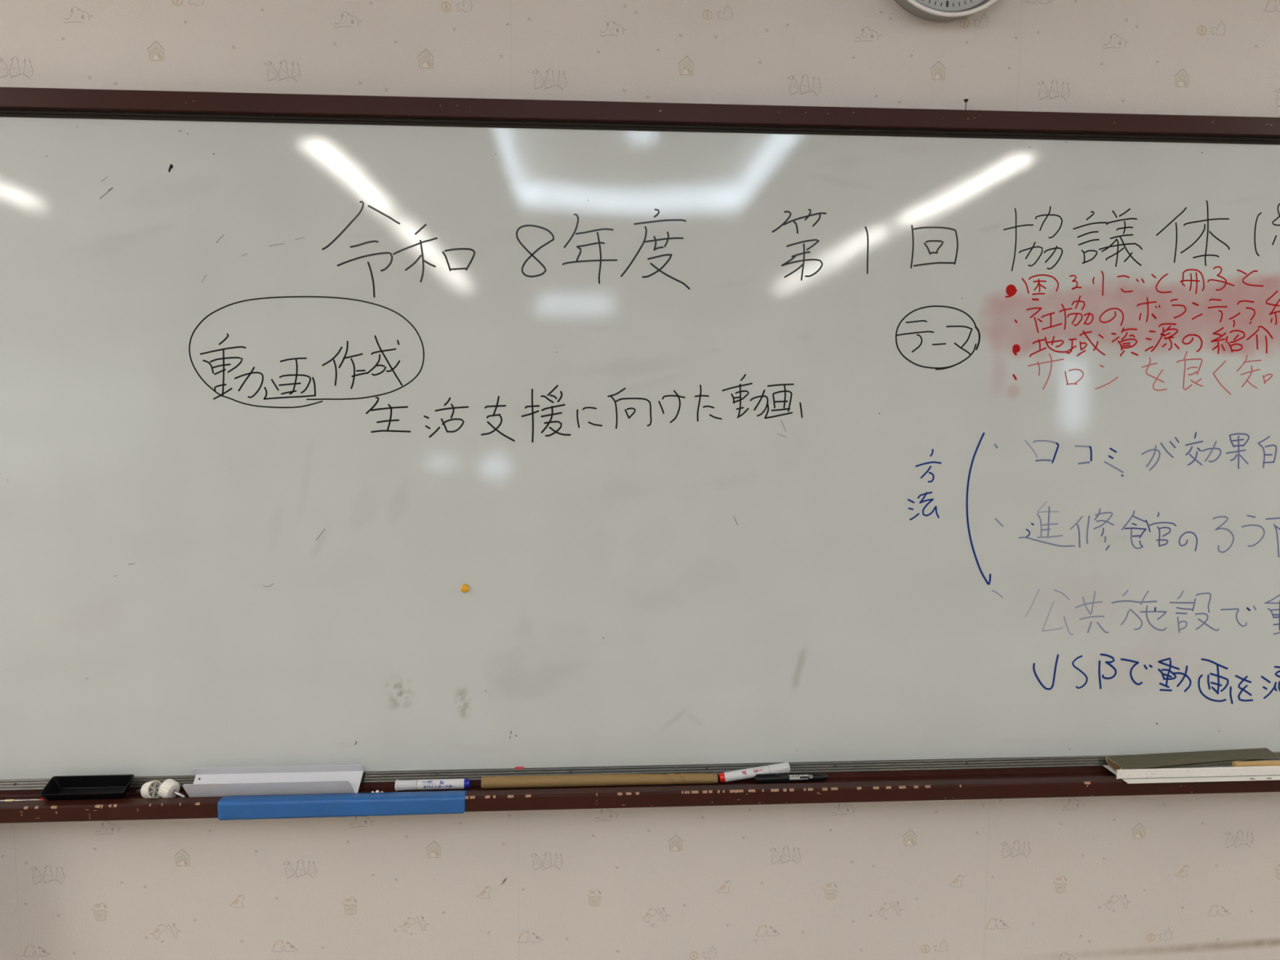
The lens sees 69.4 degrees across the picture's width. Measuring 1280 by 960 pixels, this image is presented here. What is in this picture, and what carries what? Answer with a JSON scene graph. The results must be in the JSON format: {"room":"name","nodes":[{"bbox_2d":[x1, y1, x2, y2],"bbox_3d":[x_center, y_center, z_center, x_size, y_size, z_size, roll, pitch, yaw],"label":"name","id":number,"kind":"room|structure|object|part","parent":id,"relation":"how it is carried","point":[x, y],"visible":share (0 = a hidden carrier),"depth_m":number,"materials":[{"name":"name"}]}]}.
{"room":"meeting room","nodes":[
{"label":"meeting room","id":0,"kind":"room"},
{"bbox_2d":[0,0,1279,959],"bbox_3d":[0.664,0.102,1.824,9.000,2.470,0.120,0,5,-4],"label":"wall","id":1,"kind":"structure","parent":0,"point":[1166,877],"depth_m":1.73,"materials":[{"name":"paper"}]},
{"bbox_2d":[0,87,1279,823],"bbox_3d":[0.273,-0.035,1.673,3.640,1.251,0.103,0,5,-4],"label":"whiteboard","id":2,"kind":"object","parent":1,"relation":"attached to","point":[888,454],"depth_m":1.68,"materials":[{"name":"white ceramic"}]},
{"bbox_2d":[0,798,44,801],"bbox_3d":[-1.130,0.567,1.633,0.152,0.005,0.005,0,5,-4],"label":"rod","id":3,"kind":"object","parent":2,"relation":"on","point":[40,799],"visible":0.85,"depth_m":1.63,"materials":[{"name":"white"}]},
{"bbox_3d":[-1.134,0.567,1.633,0.144,0.004,0.004,0,5,-4],"label":"rod","id":4,"kind":"part","parent":3,"relation":"part of","materials":[{"name":"white"}]},
{"bbox_2d":[40,774,133,800],"bbox_3d":[-0.979,0.550,1.642,0.142,0.037,0.048,0,5,-4],"label":"tray","id":5,"kind":"object","parent":2,"relation":"on","point":[101,786],"visible":0.94,"depth_m":1.66,"materials":[{"name":"black plastic"}]},
{"bbox_3d":[-0.882,0.551,1.651,0.049,0.034,0.033,2,5,15],"label":"clamp knob","id":6,"kind":"part","parent":2,"relation":"part of","materials":[{"name":"white plastic"}]},
{"bbox_3d":[-0.830,0.552,1.648,0.048,0.035,0.033,2,6,18],"label":"clamp knob","id":7,"kind":"part","parent":2,"relation":"part of","materials":[{"name":"white plastic"}]},
{"bbox_3d":[-0.660,0.545,1.668,0.306,0.044,0.047,0,5,-4],"label":"channel bracket","id":8,"kind":"part","parent":2,"relation":"part of","materials":[{"name":"white metal"}]},
{"bbox_3d":[-0.524,0.577,1.640,0.428,0.032,0.028,0,5,-4],"label":"tape strip","id":9,"kind":"part","parent":2,"relation":"part of","materials":[{"name":"blue plastic"}]},
{"bbox_2d":[395,778,470,791],"bbox_3d":[-0.379,0.557,1.692,0.134,0.021,0.021,0,5,-4],"label":"marker","id":10,"kind":"object","parent":2,"relation":"on","point":[441,784],"visible":1,"depth_m":1.69,"materials":[{"name":"grey plastic"}]},
{"bbox_2d":[422,780,450,788],"bbox_3d":[-0.367,0.555,1.687,0.060,0.012,0.006,0,5,-4],"label":"print","id":11,"kind":"object","parent":10,"relation":"on","point":[428,781],"depth_m":1.68},
{"bbox_2d":[460,584,469,592],"bbox_3d":[-0.319,0.198,1.686,0.015,0.015,0.008,0,5,-4],"label":"magnet","id":12,"kind":"object","parent":2,"relation":"attached to","point":[464,588],"visible":1,"depth_m":1.68,"materials":[{"name":"yellow plastic"}]},
{"bbox_2d":[515,766,524,768],"bbox_3d":[-0.225,0.537,1.725,0.018,0.003,0.004,0,5,-4],"label":"scrap","id":13,"kind":"object","parent":2,"relation":"on","point":[516,767],"visible":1,"depth_m":1.73,"materials":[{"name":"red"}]},
{"bbox_2d":[480,773,717,788],"bbox_3d":[-0.073,0.555,1.711,0.436,0.022,0.022,0,5,-4],"label":"wooden stick","id":14,"kind":"object","parent":2,"relation":"on","point":[593,780],"visible":1,"depth_m":1.70,"materials":[{"name":"brown wood"}]},
{"bbox_3d":[0.273,-0.625,1.647,3.600,0.016,0.010,0,5,-4],"label":"rail","id":15,"kind":"part","parent":2,"relation":"part of","materials":[{"name":"black metal"}]},
{"bbox_3d":[0.273,-0.645,1.649,3.640,0.032,0.038,0,5,-4],"label":"frame","id":16,"kind":"part","parent":2,"relation":"part of","materials":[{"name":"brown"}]},
{"bbox_2d":[0,766,1279,823],"bbox_3d":[0.271,0.570,1.729,3.640,0.028,0.101,0,5,-4],"label":"marker tray","id":17,"kind":"object","parent":2,"relation":"on","point":[842,784],"depth_m":1.69,"materials":[{"name":"brown metal"}]},
{"bbox_3d":[0.269,0.546,1.754,3.600,0.018,0.012,0,5,-4],"label":"rail","id":18,"kind":"part","parent":2,"relation":"part of","materials":[{"name":"brown metal"}]},
{"bbox_2d":[718,761,790,782],"bbox_3d":[0.214,0.548,1.734,0.135,0.033,0.021,-1,5,-8],"label":"marker","id":19,"kind":"object","parent":2,"relation":"on","point":[784,767],"visible":1,"depth_m":1.73,"materials":[{"name":"white plastic"}]},
{"bbox_2d":[742,767,763,774],"bbox_3d":[0.211,0.544,1.728,0.041,0.005,0.006,-7,12,-6],"label":"print","id":20,"kind":"object","parent":19,"relation":"on","point":[744,772],"depth_m":1.73},
{"bbox_2d":[754,773,827,782],"bbox_3d":[0.282,0.557,1.731,0.138,0.017,0.016,0,5,-5],"label":"marker","id":21,"kind":"object","parent":2,"relation":"on","point":[769,777],"visible":1,"depth_m":1.73,"materials":[{"name":"black plastic"}]},
{"bbox_2d":[789,774,812,779],"bbox_3d":[0.300,0.555,1.727,0.044,0.007,0.005,0,5,-5],"label":"print","id":22,"kind":"object","parent":21,"relation":"on","point":[792,778],"depth_m":1.73},
{"bbox_2d":[964,98,968,110],"bbox_3d":[0.583,-0.670,1.654,0.008,0.020,0.008,0,5,-4],"label":"pin","id":23,"kind":"object","parent":2,"relation":"on","point":[966,100],"visible":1,"depth_m":1.65,"materials":[{"name":"grey metal"}]},
{"bbox_2d":[1102,762,1279,783],"bbox_3d":[1.208,0.546,1.765,0.644,0.019,0.083,0,5,-4],"label":"channel","id":24,"kind":"object","parent":2,"relation":"on","point":[1222,771],"visible":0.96,"depth_m":1.73,"materials":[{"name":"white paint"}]},
{"bbox_2d":[1105,747,1279,771],"bbox_3d":[1.067,0.540,1.777,0.329,0.024,0.052,0,5,-4],"label":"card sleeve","id":25,"kind":"object","parent":24,"relation":"on","point":[1182,759],"visible":0.94,"depth_m":1.78,"materials":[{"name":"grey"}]},
{"bbox_2d":[1231,760,1279,766],"bbox_3d":[1.322,0.545,1.766,0.396,0.020,0.012,0,5,-4],"label":"wooden stick","id":26,"kind":"object","parent":24,"relation":"on","point":[1245,763],"visible":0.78,"depth_m":1.75,"materials":[{"name":"brown wood"}]},
{"bbox_2d":[894,0,997,22],"bbox_3d":[0.543,-0.945,1.634,0.261,0.261,0.050,0,5,-4],"label":"wall clock","id":27,"kind":"object","parent":1,"relation":"attached to","point":[939,11],"visible":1,"depth_m":1.64,"materials":[{"name":"grey plastic"}]}
]}

